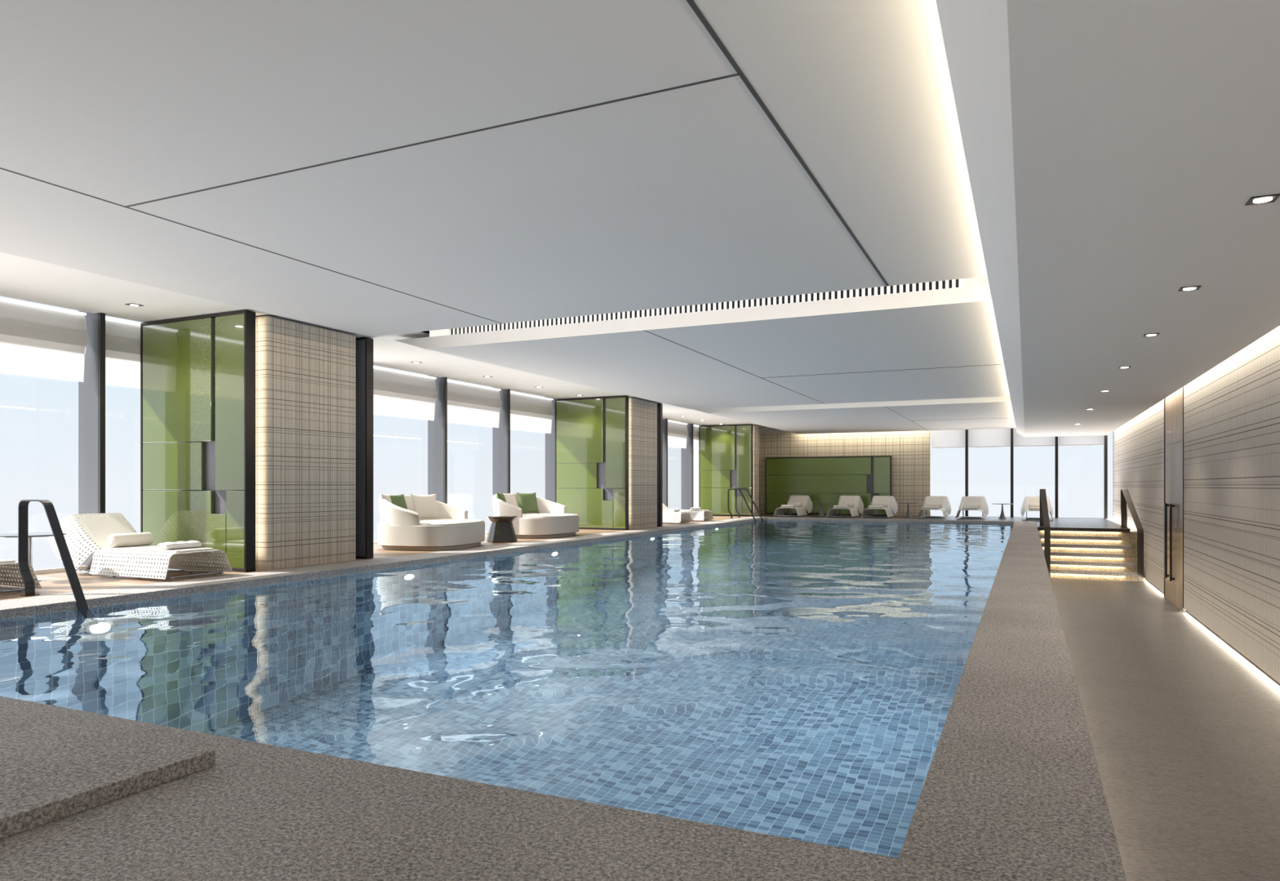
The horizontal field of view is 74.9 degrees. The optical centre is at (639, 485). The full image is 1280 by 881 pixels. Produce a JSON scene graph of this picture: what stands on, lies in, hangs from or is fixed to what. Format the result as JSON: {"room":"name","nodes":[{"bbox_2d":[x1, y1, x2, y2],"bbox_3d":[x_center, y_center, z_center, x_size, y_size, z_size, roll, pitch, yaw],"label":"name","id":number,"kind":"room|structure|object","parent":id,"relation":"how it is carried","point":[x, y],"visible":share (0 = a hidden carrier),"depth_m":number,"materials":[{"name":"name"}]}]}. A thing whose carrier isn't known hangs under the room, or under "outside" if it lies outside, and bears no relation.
{"room":"indoor swimming pool","nodes":[
{"label":"indoor swimming pool","id":0,"kind":"room"},
{"bbox_2d":[255,315,355,569],"bbox_3d":[-4.697,-0.490,10.456,1.690,2.880,1.390,0,0,25],"label":"pillar","id":1,"kind":"structure","parent":0,"point":[305,375],"depth_m":9.91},
{"bbox_2d":[0,252,773,428],"bbox_3d":[0.888,-2.080,13.639,10.050,0.260,30.300,0,0,25],"label":"ceiling","id":2,"kind":"structure","parent":0,"point":[24,278],"depth_m":9.42,"materials":[{"name":"paint"}]},
{"bbox_2d":[124,302,143,306],"bbox_3d":[-5.442,-1.946,8.988,0.124,0.008,0.124,0,0,25],"label":"recessed light","id":3,"kind":"object","parent":2,"relation":"in","point":[131,304],"visible":1,"depth_m":8.97,"materials":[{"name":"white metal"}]},
{"bbox_3d":[0.506,-2.039,9.221,7.030,0.282,0.040,0,0,25],"label":"trim","id":4,"kind":"structure","parent":2,"relation":"attached to","visible":0},
{"bbox_2d":[429,328,448,337],"bbox_3d":[-2.540,-2.000,10.603,0.320,0.200,0.008,0,0,25],"label":"light panel","id":5,"kind":"object","parent":4,"relation":"attached to","point":[445,331],"visible":0.36,"depth_m":10.61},
{"bbox_2d":[448,279,962,334],"bbox_3d":[0.340,-2.000,9.266,6.052,0.200,0.014,0,0,25],"label":"grille","id":6,"kind":"object","parent":4,"relation":"attached to","point":[956,282],"visible":0.41,"depth_m":9.01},
{"bbox_2d":[962,276,989,287],"bbox_3d":[3.372,-2.000,7.865,0.650,0.200,0.008,0,0,25],"label":"light panel","id":7,"kind":"object","parent":4,"relation":"attached to","point":[980,281],"visible":0.14,"depth_m":7.95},
{"bbox_2d":[0,0,987,336],"bbox_3d":[-2.045,-1.845,3.760,6.990,0.210,9.905,0,0,25],"label":"ceiling","id":8,"kind":"structure","parent":0,"point":[691,195],"depth_m":4.37,"materials":[{"name":"paint"}]},
{"bbox_2d":[0,168,502,324],"bbox_3d":[-3.557,-1.740,4.457,0.012,0.004,9.900,0,0,25],"label":"trim","id":9,"kind":"structure","parent":8,"relation":"attached to","point":[0,168],"depth_m":5.76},
{"bbox_2d":[124,73,739,207],"bbox_3d":[-1.394,-1.740,4.367,4.000,0.004,0.015,0,0,25],"label":"trim","id":10,"kind":"structure","parent":8,"relation":"attached to","point":[735,74],"depth_m":4.13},
{"bbox_2d":[686,0,888,286],"bbox_3d":[0.078,-1.740,2.774,0.022,0.004,9.900,0,0,25],"label":"trim","id":11,"kind":"structure","parent":8,"relation":"attached to","point":[692,4],"depth_m":3.91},
{"bbox_2d":[0,519,1013,857],"bbox_3d":[2.244,1.018,13.711,6.850,0.001,22.330,0,0,25],"label":"water","id":12,"kind":"object","parent":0,"point":[795,679],"visible":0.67,"depth_m":4.71,"materials":[{"name":"liquid"}]},
{"bbox_2d":[0,513,1129,880],"bbox_3d":[1.896,1.010,13.283,11.880,0.120,30.500,0,0,25],"label":"floor","id":13,"kind":"structure","parent":0,"point":[263,811],"depth_m":2.28,"materials":[{"name":"stone"}]},
{"bbox_2d":[0,559,41,592],"bbox_3d":[-6.404,0.628,7.561,1.896,0.644,0.854,0,0,25],"label":"sun lounger","id":14,"kind":"object","parent":13,"relation":"on","point":[11,566],"visible":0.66,"depth_m":7.59,"materials":[{"name":"white plastic"}]},
{"bbox_2d":[0,532,66,581],"bbox_3d":[-6.103,0.714,8.358,0.600,0.472,0.600,0,0,25],"label":"pedestal table","id":15,"kind":"object","parent":13,"relation":"on","point":[30,535],"visible":0.61,"depth_m":8.34,"materials":[{"name":"silver metal"}]},
{"bbox_2d":[17,499,88,608],"bbox_3d":[-4.948,0.705,7.096,0.992,1.174,0.100,0,0,25],"label":"grab rail","id":16,"kind":"object","parent":13,"relation":"on","point":[23,506],"visible":0.82,"depth_m":7.15,"materials":[{"name":"metal"}]},
{"bbox_2d":[17,310,105,574],"bbox_3d":[-6.647,-0.575,8.605,0.385,3.050,2.032,0,0,25],"label":"window","id":17,"kind":"structure","parent":13,"relation":"on","point":[91,392],"depth_m":9.44,"materials":[{"name":"clear glass"}]},
{"bbox_2d":[0,297,88,382],"bbox_3d":[-6.646,-1.558,8.554,0.070,0.775,1.910,0,0,25],"label":"blind","id":18,"kind":"object","parent":17,"relation":"attached to","point":[36,342],"visible":1,"depth_m":8.99,"materials":[{"name":"fabric"}]},
{"bbox_2d":[0,708,215,839],"bbox_3d":[-4.631,0.922,2.018,5.100,0.055,4.170,0,0,25],"label":"raised platform","id":19,"kind":"object","parent":13,"relation":"on","point":[51,770],"visible":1,"depth_m":2.69,"materials":[{"name":"stone"}]},
{"bbox_2d":[48,512,232,580],"bbox_3d":[-5.387,0.628,8.996,1.896,0.644,0.854,0,0,25],"label":"sun lounger","id":20,"kind":"object","parent":13,"relation":"on","point":[98,529],"visible":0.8,"depth_m":8.91,"materials":[{"name":"white plastic"}]},
{"bbox_2d":[106,532,153,547],"bbox_3d":[-5.525,0.582,9.060,0.144,0.142,0.456,0,0,25],"label":"bolster","id":21,"kind":"object","parent":20,"relation":"on","point":[122,540],"visible":1,"depth_m":8.99,"materials":[{"name":"beige fabric"}]},
{"bbox_2d":[157,540,202,549],"bbox_3d":[-4.808,0.615,8.728,0.170,0.077,0.409,0,0,25],"label":"folded towel","id":22,"kind":"object","parent":20,"relation":"on","point":[190,544],"visible":1,"depth_m":8.65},
{"bbox_2d":[140,310,255,572],"bbox_3d":[-5.117,-0.494,9.631,1.770,2.892,0.131,0,0,25],"label":"glass screen","id":23,"kind":"object","parent":13,"relation":"on","point":[197,373],"visible":0.85,"depth_m":9.52,"materials":[{"name":"glass"}]},
{"bbox_2d":[355,337,373,559],"bbox_3d":[-4.338,-0.494,11.313,1.770,2.892,0.126,0,0,25],"label":"glass screen","id":24,"kind":"object","parent":13,"relation":"on","point":[364,345],"visible":0.32,"depth_m":10.93,"materials":[{"name":"glass"}]},
{"bbox_2d":[373,375,447,544],"bbox_3d":[-4.076,-0.575,14.159,0.385,3.050,2.072,0,0,25],"label":"window","id":25,"kind":"structure","parent":13,"relation":"on","point":[437,428],"depth_m":15.01,"materials":[{"name":"clear glass"}]},
{"bbox_2d":[373,365,437,420],"bbox_3d":[-4.075,-1.558,14.108,0.070,0.775,1.950,0,0,25],"label":"blind","id":26,"kind":"object","parent":25,"relation":"attached to","point":[398,394],"visible":0.65,"depth_m":14.21,"materials":[{"name":"fabric"}]},
{"bbox_2d":[377,495,484,550],"bbox_3d":[-3.245,0.550,13.072,1.420,0.800,1.756,0,0,13],"label":"daybed","id":27,"kind":"object","parent":13,"relation":"on","point":[398,528],"visible":0.91,"depth_m":12.34,"materials":[{"name":"beige fabric"}]},
{"bbox_2d":[380,493,391,502],"bbox_3d":[-3.840,0.323,12.755,0.178,0.429,0.441,0,0,1],"label":"throw cushion","id":28,"kind":"object","parent":27,"relation":"on","point":[387,497],"visible":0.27,"depth_m":12.63,"materials":[{"name":"beige fabric"}]},
{"bbox_2d":[389,493,407,509],"bbox_3d":[-3.750,0.331,12.853,0.206,0.415,0.440,0,0,31],"label":"throw cushion","id":29,"kind":"object","parent":27,"relation":"on","point":[399,500],"visible":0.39,"depth_m":12.86,"materials":[{"name":"green fabric"}]},
{"bbox_2d":[410,493,439,519],"bbox_3d":[-3.462,0.331,13.454,0.440,0.415,0.206,0,0,-37],"label":"throw cushion","id":30,"kind":"object","parent":27,"relation":"on","point":[425,505],"visible":0.94,"depth_m":13.40,"materials":[{"name":"beige fabric"}]},
{"bbox_2d":[378,518,484,524],"bbox_3d":[-3.238,0.559,13.070,1.379,0.042,1.694,0,0,13],"label":"seat cushion","id":31,"kind":"object","parent":27,"relation":"on","point":[421,521],"depth_m":12.49,"materials":[{"name":"beige fabric"}]},
{"bbox_2d":[484,386,510,533],"bbox_3d":[-3.223,-0.575,16.001,0.385,3.050,2.052,0,0,25],"label":"window","id":32,"kind":"structure","parent":13,"relation":"on","point":[500,435],"depth_m":16.86,"materials":[{"name":"clear glass"}]},
{"bbox_2d":[447,379,501,427],"bbox_3d":[-3.222,-1.558,15.950,0.070,0.775,1.930,0,0,25],"label":"blind","id":33,"kind":"object","parent":32,"relation":"attached to","point":[467,404],"visible":1,"depth_m":16.00,"materials":[{"name":"fabric"}]},
{"bbox_2d":[486,515,517,542],"bbox_3d":[-2.356,0.729,14.238,0.524,0.442,0.524,0,0,25],"label":"table","id":34,"kind":"object","parent":13,"relation":"on","point":[501,530],"visible":1,"depth_m":14.06,"materials":[{"name":"black metal"}]},
{"bbox_2d":[490,493,578,538],"bbox_3d":[-1.988,0.550,15.907,1.420,0.800,1.756,0,0,24],"label":"daybed","id":35,"kind":"object","parent":13,"relation":"on","point":[553,521],"visible":0.65,"depth_m":15.24,"materials":[{"name":"beige fabric"}]},
{"bbox_2d":[496,492,506,502],"bbox_3d":[-2.569,0.324,15.560,0.186,0.427,0.446,0,0,7],"label":"throw cushion","id":36,"kind":"object","parent":35,"relation":"on","point":[499,495],"visible":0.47,"depth_m":15.41,"materials":[{"name":"green fabric"}]},
{"bbox_2d":[502,492,517,506],"bbox_3d":[-2.462,0.331,15.755,0.217,0.415,0.453,0,0,33],"label":"throw cushion","id":37,"kind":"object","parent":35,"relation":"on","point":[510,499],"visible":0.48,"depth_m":15.73,"materials":[{"name":"beige fabric"}]},
{"bbox_2d":[516,492,539,513],"bbox_3d":[-2.188,0.331,16.325,0.440,0.415,0.206,0,0,-37],"label":"throw cushion","id":38,"kind":"object","parent":35,"relation":"on","point":[527,502],"visible":0.98,"depth_m":16.26,"materials":[{"name":"green fabric"}]},
{"bbox_2d":[521,513,577,517],"bbox_3d":[-1.981,0.559,15.904,1.379,0.042,1.694,0,0,24],"label":"seat cushion","id":39,"kind":"object","parent":35,"relation":"on","point":[523,515],"depth_m":15.61,"materials":[{"name":"beige fabric"}]},
{"bbox_2d":[545,396,560,502],"bbox_3d":[-2.370,-0.575,17.843,0.385,3.050,2.072,0,0,25],"label":"window","id":40,"kind":"structure","parent":13,"relation":"on","point":[549,437],"depth_m":18.74,"materials":[{"name":"clear glass"}]},
{"bbox_2d":[510,391,553,433],"bbox_3d":[-2.369,-1.558,17.792,0.070,0.775,1.950,0,0,25],"label":"blind","id":41,"kind":"object","parent":40,"relation":"attached to","point":[527,413],"visible":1,"depth_m":17.86,"materials":[{"name":"fabric"}]},
{"bbox_2d":[555,395,628,529],"bbox_3d":[-1.071,-0.494,18.370,1.770,2.892,0.131,0,0,25],"label":"glass screen","id":42,"kind":"object","parent":13,"relation":"on","point":[592,433],"visible":0.92,"depth_m":18.28,"materials":[{"name":"glass"}]},
{"bbox_2d":[657,403,662,526],"bbox_3d":[-0.296,-0.494,20.043,1.770,2.892,0.126,0,0,25],"label":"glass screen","id":43,"kind":"object","parent":13,"relation":"on","point":[660,406],"visible":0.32,"depth_m":19.63,"materials":[{"name":"glass"}]},
{"bbox_2d":[662,418,667,506],"bbox_3d":[0.195,-0.575,23.383,0.385,3.050,2.082,0,0,25],"label":"window","id":44,"kind":"structure","parent":13,"relation":"on","point":[664,420],"depth_m":24.21,"materials":[{"name":"clear glass"}]},
{"bbox_2d":[662,511,692,524],"bbox_3d":[0.320,0.628,21.583,1.896,0.644,0.854,0,0,25],"label":"sun lounger","id":45,"kind":"object","parent":13,"relation":"on","point":[666,517],"visible":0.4,"depth_m":21.07,"materials":[{"name":"white wicker"}]},
{"bbox_2d":[680,422,693,509],"bbox_3d":[1.056,-0.575,25.243,0.385,3.050,2.082,0,0,25],"label":"window","id":46,"kind":"structure","parent":13,"relation":"on","point":[686,454],"depth_m":26.12,"materials":[{"name":"clear glass"}]},
{"bbox_2d":[667,419,688,448],"bbox_3d":[1.058,-1.558,25.192,0.070,0.775,1.960,0,0,25],"label":"blind","id":47,"kind":"object","parent":46,"relation":"attached to","point":[677,433],"visible":0.73,"depth_m":25.35,"materials":[{"name":"fabric"}]},
{"bbox_2d":[662,503,713,521],"bbox_3d":[1.005,0.628,23.062,1.896,0.644,0.854,0,0,25],"label":"sun lounger","id":48,"kind":"object","parent":13,"relation":"on","point":[695,515],"visible":0.37,"depth_m":22.81,"materials":[{"name":"white wicker"}]},
{"bbox_2d":[698,423,753,515],"bbox_3d":[2.727,-0.494,26.573,1.770,2.892,0.131,0,0,25],"label":"glass screen","id":49,"kind":"object","parent":13,"relation":"on","point":[726,451],"visible":0.85,"depth_m":26.52,"materials":[{"name":"glass"}]},
{"bbox_2d":[727,488,755,520],"bbox_3d":[3.035,0.685,24.326,1.002,1.224,0.100,0,0,25],"label":"grab rail","id":50,"kind":"object","parent":13,"relation":"on","point":[740,490],"visible":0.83,"depth_m":24.42,"materials":[{"name":"metal"}]},
{"bbox_2d":[735,488,763,519],"bbox_3d":[3.329,0.685,24.961,1.002,1.224,0.100,0,0,25],"label":"grab rail","id":51,"kind":"object","parent":13,"relation":"on","point":[747,490],"visible":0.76,"depth_m":24.99,"materials":[{"name":"metal"}]},
{"bbox_2d":[773,495,812,516],"bbox_3d":[4.899,0.628,26.646,0.854,0.644,1.896,0,0,25],"label":"sun lounger","id":52,"kind":"object","parent":13,"relation":"on","point":[801,510],"visible":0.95,"depth_m":26.89,"materials":[{"name":"white wicker"}]},
{"bbox_2d":[787,502,802,506],"bbox_3d":[4.963,0.582,26.784,0.456,0.142,0.144,0,0,25],"label":"bolster","id":53,"kind":"object","parent":52,"relation":"on","point":[796,504],"visible":0.8,"depth_m":26.71,"materials":[{"name":"beige fabric"}]},
{"bbox_2d":[812,502,831,515],"bbox_3d":[5.723,0.729,26.332,0.570,0.442,0.570,0,0,25],"label":"pedestal table","id":54,"kind":"object","parent":13,"relation":"on","point":[821,513],"visible":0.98,"depth_m":26.27,"materials":[{"name":"grey metal"}]},
{"bbox_2d":[765,455,891,515],"bbox_3d":[6.207,-0.010,27.758,4.150,1.924,0.166,0,0,25],"label":"wall panel","id":55,"kind":"object","parent":13,"relation":"on","point":[822,478],"visible":0.73,"depth_m":27.68,"materials":[{"name":"glass"}]},
{"bbox_2d":[826,495,863,517],"bbox_3d":[6.380,0.628,25.960,0.854,0.644,1.896,0,0,25],"label":"sun lounger","id":56,"kind":"object","parent":13,"relation":"on","point":[855,499],"visible":0.9,"depth_m":26.26,"materials":[{"name":"white wicker"}]},
{"bbox_2d":[833,505,848,507],"bbox_3d":[6.087,0.615,25.326,0.409,0.077,0.170,0,0,25],"label":"folded towel","id":57,"kind":"object","parent":56,"relation":"on","point":[834,506],"visible":1,"depth_m":25.26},
{"bbox_2d":[838,502,853,506],"bbox_3d":[6.444,0.582,26.098,0.456,0.142,0.144,0,0,25],"label":"bolster","id":58,"kind":"object","parent":56,"relation":"on","point":[849,504],"visible":0.84,"depth_m":26.03,"materials":[{"name":"beige fabric"}]},
{"bbox_2d":[861,495,897,518],"bbox_3d":[7.320,0.628,25.525,0.854,0.644,1.896,0,0,25],"label":"sun lounger","id":59,"kind":"object","parent":13,"relation":"on","point":[876,499],"visible":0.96,"depth_m":25.83,"materials":[{"name":"white"}]},
{"bbox_2d":[868,505,883,507],"bbox_3d":[7.027,0.615,24.891,0.409,0.077,0.170,0,0,25],"label":"folded towel","id":60,"kind":"object","parent":59,"relation":"on","point":[869,506],"visible":1,"depth_m":24.82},
{"bbox_2d":[872,502,888,506],"bbox_3d":[7.384,0.582,25.663,0.456,0.142,0.144,0,0,25],"label":"bolster","id":61,"kind":"object","parent":59,"relation":"on","point":[884,504],"visible":0.79,"depth_m":25.58,"materials":[{"name":"beige fabric"}]},
{"bbox_2d":[898,502,917,517],"bbox_3d":[8.101,0.729,25.232,0.570,0.442,0.570,0,0,25],"label":"pedestal table","id":62,"kind":"object","parent":13,"relation":"on","point":[908,513],"visible":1,"depth_m":25.17,"materials":[{"name":"grey metal"}]},
{"bbox_2d":[916,495,951,519],"bbox_3d":[8.747,0.628,24.864,0.854,0.644,1.896,0,0,25],"label":"sun lounger","id":63,"kind":"object","parent":13,"relation":"on","point":[931,499],"visible":0.98,"depth_m":25.24,"materials":[{"name":"white"}]},
{"bbox_2d":[924,506,938,508],"bbox_3d":[8.454,0.615,24.230,0.409,0.077,0.170,0,0,25],"label":"folded towel","id":64,"kind":"object","parent":63,"relation":"on","point":[925,507],"visible":1,"depth_m":24.16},
{"bbox_2d":[926,502,942,507],"bbox_3d":[8.811,0.582,25.002,0.456,0.142,0.144,0,0,25],"label":"bolster","id":65,"kind":"object","parent":63,"relation":"on","point":[940,504],"visible":0.75,"depth_m":24.93,"materials":[{"name":"beige fabric"}]},
{"bbox_2d":[955,496,988,519],"bbox_3d":[9.702,0.628,24.422,0.854,0.644,1.896,0,0,25],"label":"sun lounger","id":66,"kind":"object","parent":13,"relation":"on","point":[971,500],"visible":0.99,"depth_m":24.82,"materials":[{"name":"white wicker"}]},
{"bbox_2d":[962,506,977,508],"bbox_3d":[9.409,0.615,23.788,0.409,0.077,0.170,0,0,25],"label":"folded towel","id":67,"kind":"object","parent":66,"relation":"on","point":[963,507],"visible":1,"depth_m":23.72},
{"bbox_2d":[964,502,980,508],"bbox_3d":[9.766,0.582,24.560,0.456,0.142,0.144,0,0,25],"label":"bolster","id":68,"kind":"object","parent":66,"relation":"on","point":[978,505],"visible":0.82,"depth_m":24.49,"materials":[{"name":"beige fabric"}]},
{"bbox_2d":[992,503,1013,519],"bbox_3d":[10.469,0.729,24.135,0.570,0.442,0.570,0,0,25],"label":"pedestal table","id":69,"kind":"object","parent":13,"relation":"on","point":[1002,515],"visible":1,"depth_m":24.09,"materials":[{"name":"grey metal"}]},
{"bbox_2d":[1020,496,1053,519],"bbox_3d":[11.265,0.628,23.698,0.854,0.644,1.896,0,0,25],"label":"sun lounger","id":70,"kind":"object","parent":13,"relation":"on","point":[1030,500],"visible":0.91,"depth_m":24.20,"materials":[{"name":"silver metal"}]},
{"bbox_2d":[1028,503,1039,508],"bbox_3d":[11.329,0.582,23.836,0.456,0.142,0.144,0,0,25],"label":"bolster","id":71,"kind":"object","parent":70,"relation":"on","point":[1029,504],"visible":0.56,"depth_m":23.82,"materials":[{"name":"beige fabric"}]},
{"bbox_3d":[-5.794,-0.575,10.447,0.385,3.050,2.092,0,0,25],"label":"window","id":72,"kind":"structure","parent":13,"relation":"on","visible":0},
{"bbox_2d":[105,316,140,388],"bbox_3d":[-5.793,-1.558,10.396,0.070,0.775,1.970,0,0,25],"label":"blind","id":73,"kind":"object","parent":72,"relation":"attached to","point":[122,340],"visible":0.33,"depth_m":9.80,"materials":[{"name":"fabric"}]},
{"bbox_3d":[1.916,-0.575,27.099,0.385,3.050,2.072,0,0,25],"label":"window","id":74,"kind":"structure","parent":13,"relation":"on","visible":0},
{"bbox_2d":[693,424,698,449],"bbox_3d":[1.917,-1.558,27.048,0.070,0.775,1.950,0,0,25],"label":"blind","id":75,"kind":"object","parent":74,"relation":"attached to","point":[695,429],"visible":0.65,"depth_m":26.78,"materials":[{"name":"fabric"}]},
{"bbox_2d":[628,397,657,529],"bbox_3d":[-0.644,-0.490,19.208,1.690,2.880,1.380,0,0,25],"label":"pillar","id":76,"kind":"structure","parent":0,"point":[642,414],"depth_m":18.69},
{"bbox_2d":[395,284,1009,408],"bbox_3d":[2.099,-1.819,13.459,7.620,0.158,9.210,0,0,25],"label":"ceiling","id":77,"kind":"structure","parent":0,"point":[947,328],"depth_m":10.74,"materials":[{"name":"paint"}]},
{"bbox_2d":[643,329,825,404],"bbox_3d":[1.981,-1.740,13.513,0.012,0.004,9.210,0,0,25],"label":"trim","id":78,"kind":"structure","parent":77,"relation":"attached to","point":[643,330],"depth_m":11.61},
{"bbox_2d":[763,364,1003,377],"bbox_3d":[3.708,-1.740,12.626,3.880,0.004,0.030,0,0,25],"label":"trim","id":79,"kind":"structure","parent":77,"relation":"attached to","point":[995,364],"depth_m":12.63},
{"bbox_2d":[753,425,759,515],"bbox_3d":[2.965,-0.490,27.003,1.690,2.880,0.500,0,0,25],"label":"pillar","id":80,"kind":"structure","parent":0,"point":[756,428],"depth_m":26.58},
{"bbox_2d":[759,432,759,512],"bbox_3d":[3.220,-0.490,28.208,1.140,2.880,1.900,0,0,25],"label":"pillar","id":81,"kind":"structure","parent":0,"point":[759,433],"depth_m":28.80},
{"bbox_2d":[760,430,930,515],"bbox_3d":[5.949,-0.625,28.057,7.220,3.350,0.120,0,0,25],"label":"wall","id":82,"kind":"structure","parent":0,"point":[909,451],"depth_m":27.10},
{"bbox_2d":[759,428,789,432],"bbox_3d":[8.237,-1.875,26.502,11.880,0.150,0.020,0,0,25],"label":"trim","id":83,"kind":"structure","parent":82,"relation":"attached to","point":[761,430],"depth_m":28.25,"materials":[{"name":"paint"}]},
{"bbox_2d":[931,429,964,448],"bbox_3d":[9.681,-1.600,26.239,0.980,0.800,0.016,0,0,25],"label":"roller shade","id":84,"kind":"object","parent":82,"relation":"attached to","point":[955,437],"visible":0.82,"depth_m":26.24,"materials":[{"name":"white fabric"}]},
{"bbox_2d":[964,429,968,516],"bbox_3d":[9.748,-0.525,26.337,1.120,2.950,0.250,0,0,25],"label":"window frame","id":85,"kind":"structure","parent":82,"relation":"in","point":[966,430],"depth_m":26.00,"materials":[{"name":"black metal"}]},
{"bbox_2d":[960,515,1112,521],"bbox_3d":[11.606,-0.575,25.482,5.250,3.450,0.300,0,0,25],"label":"trim","id":86,"kind":"structure","parent":82,"relation":"attached to","point":[1110,519],"depth_m":24.77,"materials":[{"name":"white ceramic"}]},
{"bbox_2d":[1010,428,1013,516],"bbox_3d":[10.823,-0.525,25.839,1.330,2.950,0.250,0,0,25],"label":"window frame","id":87,"kind":"structure","parent":86,"relation":"attached to","point":[1011,429],"depth_m":25.48,"materials":[{"name":"black metal"}]},
{"bbox_2d":[1054,436,1057,517],"bbox_3d":[11.962,-0.525,25.312,1.260,2.950,0.250,0,0,25],"label":"window frame","id":88,"kind":"structure","parent":86,"relation":"attached to","point":[1055,437],"depth_m":24.95,"materials":[{"name":"black metal"}]},
{"bbox_2d":[693,395,1015,434],"bbox_3d":[6.345,-1.819,22.628,7.620,0.158,8.760,0,0,25],"label":"ceiling","id":89,"kind":"structure","parent":0,"point":[868,416],"depth_m":20.76,"materials":[{"name":"paint"}]},
{"bbox_2d":[968,428,1009,447],"bbox_3d":[10.756,-1.600,25.741,1.190,0.800,0.016,0,0,25],"label":"roller shade","id":90,"kind":"object","parent":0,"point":[986,437],"visible":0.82,"depth_m":25.74,"materials":[{"name":"white fabric"}]},
{"bbox_2d":[1013,427,1054,446],"bbox_3d":[11.895,-1.600,25.214,1.120,0.800,0.016,0,0,25],"label":"roller shade","id":91,"kind":"object","parent":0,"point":[1020,440],"visible":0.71,"depth_m":25.24,"materials":[{"name":"white fabric"}]},
{"bbox_2d":[1058,435,1103,445],"bbox_3d":[13.034,-1.600,24.687,1.190,0.800,0.016,0,0,25],"label":"roller shade","id":92,"kind":"object","parent":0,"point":[1098,439],"visible":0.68,"depth_m":24.69,"materials":[{"name":"white fabric"}]},
{"bbox_2d":[935,0,1279,436],"bbox_3d":[6.098,-1.565,11.007,2.362,0.210,29.900,0,0,25],"label":"ceiling","id":93,"kind":"structure","parent":0,"point":[1116,151],"depth_m":4.11,"materials":[{"name":"paint"}]},
{"bbox_2d":[1142,333,1159,336],"bbox_3d":[4.930,-1.456,8.054,0.124,0.008,0.124,0,0,25],"label":"recessed light","id":94,"kind":"object","parent":93,"relation":"in","point":[1152,334],"visible":1,"depth_m":8.04,"materials":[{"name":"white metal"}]},
{"bbox_2d":[1177,285,1200,291],"bbox_3d":[4.056,-1.456,6.166,0.124,0.008,0.124,0,0,25],"label":"recessed light","id":95,"kind":"object","parent":93,"relation":"in","point":[1194,287],"visible":1,"depth_m":6.15,"materials":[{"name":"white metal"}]},
{"bbox_2d":[1244,193,1279,205],"bbox_3d":[3.170,-1.456,4.252,0.124,0.008,0.124,0,0,25],"label":"recessed light","id":96,"kind":"object","parent":93,"relation":"in","point":[1272,197],"visible":1,"depth_m":4.24,"materials":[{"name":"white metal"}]},
{"bbox_2d":[1049,577,1279,880],"bbox_3d":[5.173,2.067,8.019,2.550,0.100,23.700,0,0,25],"label":"floor","id":97,"kind":"structure","parent":0,"point":[1184,727],"depth_m":6.81,"materials":[{"name":"stone"}]},
{"bbox_2d":[1040,488,1051,577],"bbox_3d":[9.240,1.042,19.064,0.162,1.949,1.712,0,0,22],"label":"handrail","id":98,"kind":"object","parent":97,"relation":"on","point":[1044,515],"visible":0.94,"depth_m":18.43,"materials":[{"name":"brown metal"}]},
{"bbox_2d":[1037,527,1145,581],"bbox_3d":[9.996,1.521,18.621,2.055,1.142,1.295,0,0,25],"label":"staircase","id":99,"kind":"structure","parent":97,"relation":"on","point":[1076,553],"depth_m":18.46,"materials":[{"name":"stone"}]},
{"bbox_2d":[1120,488,1145,582],"bbox_3d":[10.799,1.042,18.340,0.165,1.949,1.721,0,0,20],"label":"handrail","id":100,"kind":"object","parent":97,"relation":"on","point":[1126,498],"visible":1,"depth_m":17.87,"materials":[{"name":"brown metal"}]},
{"bbox_2d":[1112,325,1279,683],"bbox_3d":[7.489,-0.117,10.583,0.140,4.267,30.300,0,0,25],"label":"wall","id":101,"kind":"structure","parent":0,"point":[1232,410],"depth_m":10.46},
{"bbox_2d":[1103,435,1107,518],"bbox_3d":[13.101,-0.525,24.784,1.330,2.950,0.250,0,0,25],"label":"window frame","id":102,"kind":"structure","parent":101,"relation":"in","point":[1105,437],"depth_m":24.41,"materials":[{"name":"black metal"}]},
{"bbox_2d":[1164,386,1187,612],"bbox_3d":[9.121,0.067,14.290,0.135,3.900,2.060,0,0,25],"label":"door","id":103,"kind":"structure","parent":101,"relation":"in","point":[1173,403],"depth_m":14.22,"materials":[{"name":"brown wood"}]},
{"bbox_3d":[6.960,2.000,23.898,6.854,1.900,0.118,0,0,25],"label":"wall","id":104,"kind":"structure","parent":0,"visible":0},
{"bbox_2d":[766,516,1014,524],"bbox_3d":[7.019,1.000,24.024,6.850,0.100,0.400,0,0,25],"label":"pool coping","id":105,"kind":"object","parent":104,"relation":"on","point":[768,517],"visible":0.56,"depth_m":23.74,"materials":[{"name":"stone"}]},
{"bbox_3d":[-0.920,2.000,15.176,0.118,1.900,22.530,0,0,25],"label":"wall","id":106,"kind":"structure","parent":0,"visible":0},
{"bbox_2d":[0,516,768,618],"bbox_3d":[-1.053,1.000,15.458,0.600,0.100,22.730,0,0,25],"label":"pool coping","id":107,"kind":"object","parent":106,"relation":"on","point":[13,607],"visible":0.74,"depth_m":9.01,"materials":[{"name":"stone"}]},
{"bbox_3d":[5.407,2.000,12.247,0.118,1.900,22.530,0,0,25],"label":"wall","id":108,"kind":"structure","parent":0,"visible":0},
{"bbox_2d":[897,520,1126,880],"bbox_3d":[5.672,1.000,12.345,0.520,0.100,22.730,0,0,25],"label":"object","id":109,"kind":"object","parent":108,"relation":"on","point":[1012,788],"visible":0.95,"depth_m":2.87,"materials":[{"name":"stone"}]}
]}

